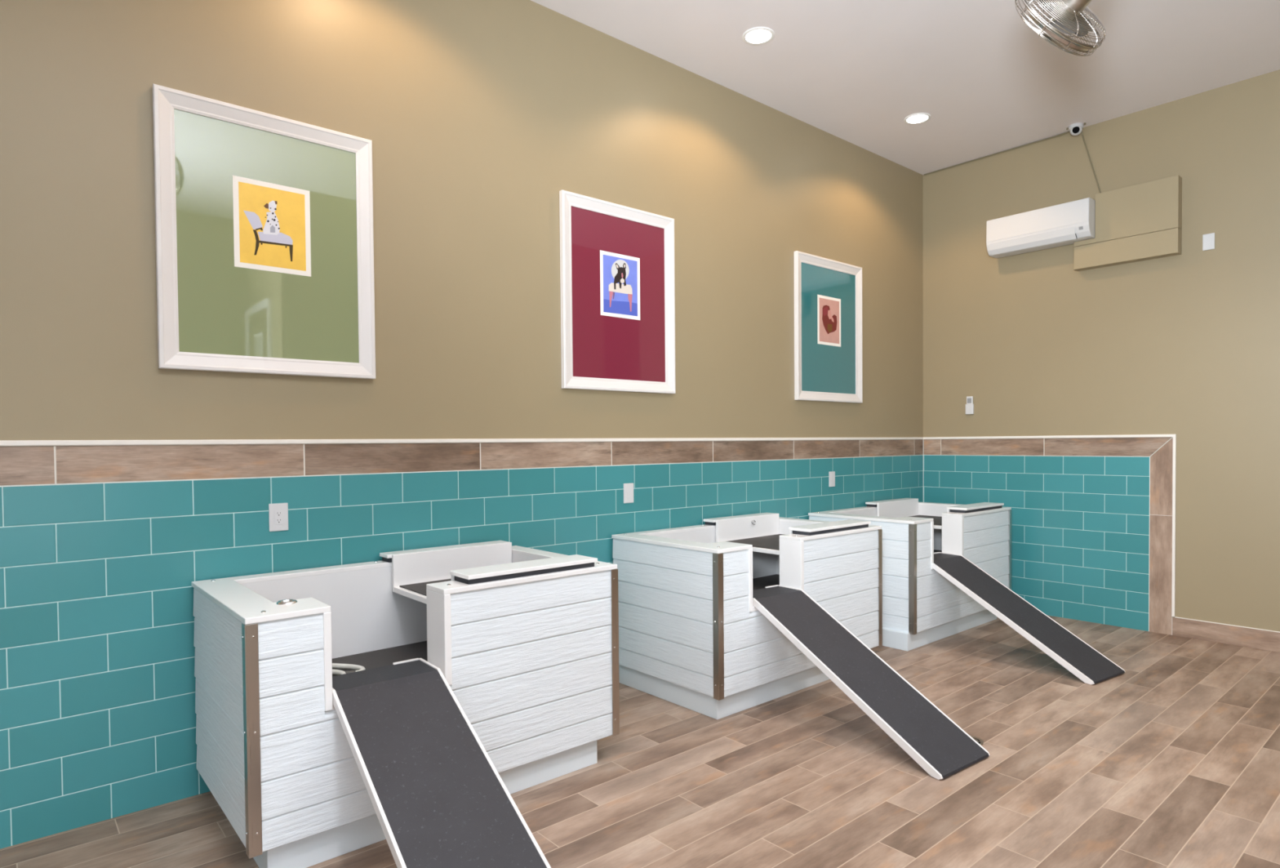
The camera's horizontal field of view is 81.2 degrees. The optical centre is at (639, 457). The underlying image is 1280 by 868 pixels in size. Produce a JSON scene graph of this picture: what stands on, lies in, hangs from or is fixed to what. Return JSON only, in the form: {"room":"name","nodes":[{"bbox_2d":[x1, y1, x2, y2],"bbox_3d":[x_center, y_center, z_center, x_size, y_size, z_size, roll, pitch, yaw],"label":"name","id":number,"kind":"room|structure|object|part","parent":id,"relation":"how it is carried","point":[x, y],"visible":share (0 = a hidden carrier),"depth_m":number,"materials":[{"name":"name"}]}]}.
{"room":"dog grooming salon","nodes":[
{"label":"dog grooming salon","id":0,"kind":"room"},
{"bbox_2d":[0,0,924,848],"bbox_3d":[-3.328,-0.485,2.172,16.306,4.246,0.160,-2,2,-41],"label":"wall","id":1,"kind":"structure","parent":0,"point":[476,115],"depth_m":3.81,"materials":[{"name":"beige paint"}]},
{"bbox_2d":[151,83,375,378],"bbox_3d":[-1.696,-0.984,3.454,0.925,1.190,0.037,-2,2,-41],"label":"framed picture","id":2,"kind":"object","parent":1,"relation":"attached to","point":[264,233],"visible":1,"depth_m":3.42,"materials":[{"name":"white"}]},
{"bbox_2d":[232,175,311,276],"bbox_3d":[-1.699,-1.066,3.455,0.330,0.407,0.003,-2,2,-41],"label":"print","id":3,"kind":"object","parent":2,"relation":"attached to","point":[272,217],"depth_m":3.45,"materials":[{"name":"yellow paper"}]},
{"bbox_2d":[268,502,288,531],"bbox_3d":[-1.689,0.277,3.487,0.083,0.129,0.009,-2,2,-41],"label":"outlet","id":4,"kind":"object","parent":1,"relation":"attached to","point":[277,513],"visible":1,"depth_m":3.48,"materials":[{"name":"white plastic"}]},
{"bbox_2d":[275,509,282,524],"bbox_3d":[-1.687,0.277,3.485,0.033,0.067,0.003,-2,2,-41],"label":"receptacle","id":5,"kind":"object","parent":4,"relation":"attached to","point":[278,513],"depth_m":3.48,"materials":[{"name":"grey plastic"}]},
{"bbox_2d":[0,436,923,445],"bbox_3d":[-3.277,-0.034,2.121,15.999,0.021,0.015,-2,2,-41],"label":"trim","id":6,"kind":"structure","parent":1,"relation":"attached to","point":[2,442],"depth_m":3.71,"materials":[{"name":"white"}]},
{"bbox_3d":[-3.272,0.825,2.142,16.000,1.388,0.006,-2,2,-41],"label":"tile panel","id":7,"kind":"part","parent":1,"relation":"part of","materials":[{"name":"teal tile"}]},
{"bbox_2d":[559,189,675,393],"bbox_3d":[-0.122,-1.025,4.808,0.925,1.190,0.037,-2,2,-41],"label":"framed picture","id":8,"kind":"object","parent":1,"relation":"attached to","point":[617,277],"visible":1,"depth_m":4.78,"materials":[{"name":"white"}]},
{"bbox_2d":[600,249,639,319],"bbox_3d":[-0.125,-1.107,4.809,0.330,0.407,0.002,-2,2,-41],"label":"print","id":9,"kind":"object","parent":8,"relation":"attached to","point":[620,270],"depth_m":4.80,"materials":[{"name":"blue paper"}]},
{"bbox_2d":[623,483,633,502],"bbox_3d":[-0.074,0.231,4.877,0.083,0.129,0.008,-2,2,-41],"label":"wall plate","id":10,"kind":"object","parent":1,"relation":"attached to","point":[628,487],"visible":1,"depth_m":4.87,"materials":[{"name":"white plastic"}]},
{"bbox_2d":[793,250,862,403],"bbox_3d":[1.600,-1.070,6.290,0.925,1.190,0.037,-2,2,-41],"label":"framed picture","id":11,"kind":"object","parent":1,"relation":"attached to","point":[828,353],"visible":1,"depth_m":6.27,"materials":[{"name":"white"}]},
{"bbox_2d":[817,294,840,346],"bbox_3d":[1.597,-1.153,6.291,0.330,0.407,0.002,-2,2,-41],"label":"print","id":12,"kind":"object","parent":11,"relation":"attached to","point":[828,306],"depth_m":6.28,"materials":[{"name":"pink paper"}]},
{"bbox_2d":[828,471,835,486],"bbox_3d":[1.633,0.181,6.346,0.083,0.129,0.008,-2,2,-41],"label":"wall plate","id":13,"kind":"object","parent":1,"relation":"attached to","point":[831,474],"visible":1,"depth_m":6.34,"materials":[{"name":"white plastic"}]},
{"bbox_2d":[0,615,1279,867],"bbox_3d":[-1.372,1.607,-0.043,16.000,0.120,5.800,-2,2,-41],"label":"floor","id":14,"kind":"structure","parent":0,"point":[1172,759],"depth_m":3.32,"materials":[{"name":"brown wood"}]},
{"bbox_2d":[191,545,619,867],"bbox_3d":[-1.024,0.996,3.429,1.639,0.954,0.934,-2,2,-41],"label":"station","id":15,"kind":"object","parent":14,"relation":"on","point":[531,662],"visible":0.91,"depth_m":3.12,"materials":[{"name":"white plastic"},{"name":"metal"},{"name":"rubber"}]},
{"bbox_3d":[-1.636,0.964,2.924,0.036,0.800,0.894,-2,2,-41],"label":"panel","id":16,"kind":"part","parent":15,"relation":"part of","materials":[{"name":"white wood"}]},
{"bbox_2d":[332,662,365,675],"bbox_3d":[-1.401,0.944,3.213,0.295,0.029,0.372,0,1,23],"label":"coiled hose","id":17,"kind":"object","parent":15,"relation":"on","point":[356,668],"visible":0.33,"depth_m":3.34,"materials":[{"name":"grey"}]},
{"bbox_2d":[379,540,597,604],"bbox_3d":[-0.758,0.572,3.663,0.699,0.187,0.910,-2,2,-41],"label":"shelf","id":18,"kind":"object","parent":15,"relation":"on","point":[470,563],"visible":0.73,"depth_m":3.75,"materials":[{"name":"white plastic"}]},
{"bbox_2d":[394,578,450,604],"bbox_3d":[-0.759,0.648,3.684,0.677,0.034,0.636,-2,2,-41],"label":"tray","id":19,"kind":"object","parent":18,"relation":"on","point":[414,588],"depth_m":3.67,"materials":[{"name":"metal"}]},
{"bbox_2d":[332,657,551,867],"bbox_3d":[-0.660,1.171,2.492,0.418,0.635,1.366,-1,2,-38],"label":"ramp","id":20,"kind":"object","parent":14,"relation":"on","point":[438,799],"visible":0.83,"depth_m":2.54,"materials":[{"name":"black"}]},
{"bbox_3d":[-0.819,1.176,2.366,0.012,0.633,1.363,-1,2,-38],"label":"rail","id":21,"kind":"part","parent":20,"relation":"part of","materials":[{"name":"white metal"}]},
{"bbox_3d":[-0.501,1.168,2.619,0.012,0.633,1.363,-1,2,-38],"label":"rail","id":22,"kind":"part","parent":20,"relation":"part of","materials":[{"name":"white"}]},
{"bbox_2d":[611,516,882,719],"bbox_3d":[0.745,0.951,4.951,1.639,0.951,0.934,-2,2,-41],"label":"station","id":23,"kind":"object","parent":14,"relation":"on","point":[692,636],"visible":0.78,"depth_m":4.45,"materials":[{"name":"white plastic"},{"name":"metal"},{"name":"rubber"}]},
{"bbox_3d":[0.132,0.917,4.445,0.036,0.800,0.894,-2,2,-41],"label":"panel","id":24,"kind":"part","parent":23,"relation":"part of","materials":[{"name":"white wood"}]},
{"bbox_2d":[702,512,871,555],"bbox_3d":[1.010,0.526,5.185,0.699,0.187,0.910,-2,2,-41],"label":"shelf","id":25,"kind":"object","parent":23,"relation":"on","point":[761,530],"visible":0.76,"depth_m":5.27,"materials":[{"name":"white plastic"}]},
{"bbox_2d":[728,533,784,555],"bbox_3d":[1.010,0.602,5.205,0.677,0.034,0.636,-2,2,-41],"label":"tray","id":26,"kind":"object","parent":25,"relation":"on","point":[762,543],"depth_m":5.22,"materials":[{"name":"rubber"}]},
{"bbox_3d":[1.032,0.906,4.616,1.570,0.800,0.036,-2,2,-41],"label":"panel","id":27,"kind":"part","parent":23,"relation":"part of","materials":[{"name":"white wood"}]},
{"bbox_2d":[752,584,990,779],"bbox_3d":[1.114,1.124,4.019,0.418,0.635,1.366,-1,1,-37],"label":"ramp","id":28,"kind":"object","parent":14,"relation":"on","point":[926,733],"visible":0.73,"depth_m":3.85,"materials":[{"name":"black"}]},
{"bbox_2d":[808,502,1011,651],"bbox_3d":[2.292,0.911,6.282,1.664,0.951,0.934,-2,2,-41],"label":"station","id":29,"kind":"object","parent":14,"relation":"on","point":[921,606],"visible":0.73,"depth_m":5.69,"materials":[{"name":"white painted wood"},{"name":"white plastic"},{"name":"metal"}]},
{"bbox_3d":[1.689,0.876,5.784,0.036,0.800,0.894,-2,2,-41],"label":"panel","id":30,"kind":"part","parent":29,"relation":"part of","materials":[{"name":"white wood"}]},
{"bbox_2d":[865,497,1004,528],"bbox_3d":[2.567,0.485,6.524,0.699,0.187,0.910,-2,2,-41],"label":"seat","id":31,"kind":"object","parent":29,"relation":"on","point":[902,507],"visible":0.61,"depth_m":6.64,"materials":[{"name":"white"}]},
{"bbox_2d":[908,515,942,528],"bbox_3d":[2.566,0.561,6.544,0.677,0.034,0.636,-2,2,-41],"label":"tray","id":32,"kind":"object","parent":31,"relation":"on","point":[937,520],"depth_m":6.62,"materials":[{"name":"rubber"}]},
{"bbox_3d":[2.588,0.865,5.955,1.570,0.800,0.036,-2,2,-41],"label":"panel","id":33,"kind":"part","parent":29,"relation":"part of","materials":[{"name":"white wood"}]},
{"bbox_2d":[970,735,983,745],"bbox_3d":[1.671,1.440,3.804,0.146,0.004,0.146,-2,2,-41],"label":"floor drain","id":34,"kind":"object","parent":14,"relation":"on","point":[979,740],"visible":0.19,"depth_m":3.80,"materials":[{"name":"silver metal"}]},
{"bbox_2d":[932,551,1124,684],"bbox_3d":[2.614,1.085,5.313,0.418,0.635,1.366,-1,1,-33],"label":"ramp","id":35,"kind":"object","parent":14,"relation":"on","point":[1069,651],"visible":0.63,"depth_m":5.15,"materials":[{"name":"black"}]},
{"bbox_2d":[530,0,1279,174],"bbox_3d":[-1.408,-2.653,-0.130,16.300,0.150,6.100,-2,2,-41],"label":"ceiling","id":36,"kind":"structure","parent":0,"point":[852,71],"depth_m":5.08,"materials":[{"name":"white paint"}]},
{"bbox_2d":[742,26,774,44],"bbox_3d":[0.757,-2.693,4.767,0.204,0.007,0.204,-2,2,-41],"label":"recessed light","id":37,"kind":"object","parent":36,"relation":"in","point":[757,35],"visible":1,"depth_m":4.76,"materials":[{"name":"white plastic"}]},
{"bbox_2d":[745,29,771,43],"bbox_3d":[0.757,-2.694,4.767,0.162,0.003,0.162,-2,2,-41],"label":"diffuser","id":38,"kind":"object","parent":37,"relation":"attached to","point":[752,36],"depth_m":4.77,"materials":[{"name":"white plastic"}]},
{"bbox_2d":[903,112,930,124],"bbox_3d":[2.235,-2.731,6.012,0.204,0.007,0.204,-2,2,-41],"label":"recessed light","id":39,"kind":"object","parent":36,"relation":"in","point":[920,117],"visible":1,"depth_m":6.01,"materials":[{"name":"white plastic"}]},
{"bbox_2d":[906,114,928,123],"bbox_3d":[2.235,-2.732,6.012,0.162,0.003,0.162,-2,2,-41],"label":"diffuser","id":40,"kind":"object","parent":39,"relation":"attached to","point":[913,118],"depth_m":6.01,"materials":[{"name":"white plastic"}]},
{"bbox_2d":[1014,0,1106,56],"bbox_3d":[2.049,-2.262,3.382,0.448,0.834,0.580,-2,2,-41],"label":"fan","id":41,"kind":"object","parent":36,"relation":"hanging from","point":[1067,16],"visible":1,"depth_m":3.39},
{"bbox_3d":[1.891,-2.153,3.504,0.144,0.128,0.109,-2,2,-41],"label":"blade","id":42,"kind":"part","parent":41,"relation":"part of","materials":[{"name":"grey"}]},
{"bbox_3d":[1.933,-1.964,3.412,0.137,0.129,0.108,-1,1,-19],"label":"blade","id":43,"kind":"part","parent":41,"relation":"part of","materials":[{"name":"grey metal"}]},
{"bbox_3d":[1.998,-2.111,3.402,0.124,0.235,0.301,-1,1,-23],"label":"motor","id":44,"kind":"part","parent":41,"relation":"part of","materials":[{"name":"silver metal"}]},
{"bbox_3d":[2.078,-2.061,3.529,0.155,0.148,0.021,-1,1,-23],"label":"blade","id":45,"kind":"part","parent":41,"relation":"part of","materials":[{"name":"grey"}]},
{"bbox_2d":[1066,122,1085,135],"bbox_3d":[3.609,-2.709,6.175,0.110,0.081,0.110,0,1,4],"label":"security camera","id":46,"kind":"object","parent":36,"relation":"attached to","point":[1075,129],"visible":1,"depth_m":6.14,"materials":[{"name":"white plastic"}]},
{"bbox_2d":[922,69,1279,635],"bbox_3d":[4.780,-0.615,5.127,0.157,4.246,5.956,-2,2,-41],"label":"wall","id":47,"kind":"structure","parent":0,"point":[1186,345],"depth_m":6.02,"materials":[{"name":"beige paint"}]},
{"bbox_2d":[965,395,973,413],"bbox_3d":[3.082,-0.491,6.974,0.026,0.167,0.072,-2,2,-41],"label":"remote control","id":48,"kind":"object","parent":47,"relation":"attached to","point":[969,406],"visible":1,"depth_m":6.96,"materials":[{"name":"white plastic"}]},
{"bbox_2d":[924,130,1070,175],"bbox_3d":[3.196,-2.750,6.769,0.024,0.016,1.324,-2,2,-41],"label":"conduit","id":49,"kind":"object","parent":47,"relation":"attached to","point":[1068,131],"visible":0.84,"depth_m":6.73,"materials":[{"name":"brown"}]},
{"bbox_3d":[3.417,0.675,6.636,0.006,1.388,1.905,-2,2,-41],"label":"tile panel","id":50,"kind":"part","parent":47,"relation":"part of","materials":[{"name":"teal tile"}]},
{"bbox_2d":[986,197,1095,257],"bbox_3d":[3.422,-1.950,6.378,0.230,0.308,0.822,-2,2,-41],"label":"air conditioner","id":51,"kind":"object","parent":47,"relation":"attached to","point":[1068,223],"visible":0.97,"depth_m":6.28,"materials":[{"name":"white plastic"}]},
{"bbox_2d":[923,434,1176,617],"bbox_3d":[3.469,0.516,6.564,0.015,1.417,2.078,-2,2,-41],"label":"trim","id":52,"kind":"structure","parent":47,"relation":"attached to","point":[1174,457],"depth_m":5.79,"materials":[{"name":"white"}]},
{"bbox_2d":[1080,130,1101,192],"bbox_3d":[3.723,-2.447,6.160,0.041,0.589,0.154,-2,2,-41],"label":"cable","id":53,"kind":"object","parent":47,"relation":"attached to","point":[1082,131],"visible":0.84,"depth_m":6.17,"materials":[{"name":"brown plastic"}]},
{"bbox_2d":[1073,174,1182,271],"bbox_3d":[3.876,-1.853,5.955,0.098,0.583,0.724,-2,2,-41],"label":"box","id":54,"kind":"object","parent":47,"relation":"attached to","point":[1143,221],"visible":1,"depth_m":5.86,"materials":[{"name":"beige paint"}]},
{"bbox_2d":[1202,232,1214,250],"bbox_3d":[4.258,-1.617,5.586,0.010,0.120,0.073,-2,2,-41],"label":"wall plate","id":55,"kind":"object","parent":47,"relation":"attached to","point":[1208,240],"visible":1,"depth_m":5.58,"materials":[{"name":"white plastic"}]},
{"bbox_2d":[1171,616,1279,652],"bbox_3d":[5.362,1.326,4.391,0.012,0.146,3.742,-2,2,-41],"label":"baseboard","id":56,"kind":"structure","parent":47,"relation":"attached to","point":[1248,637],"depth_m":5.54,"materials":[{"name":"brown wood"}]}
]}

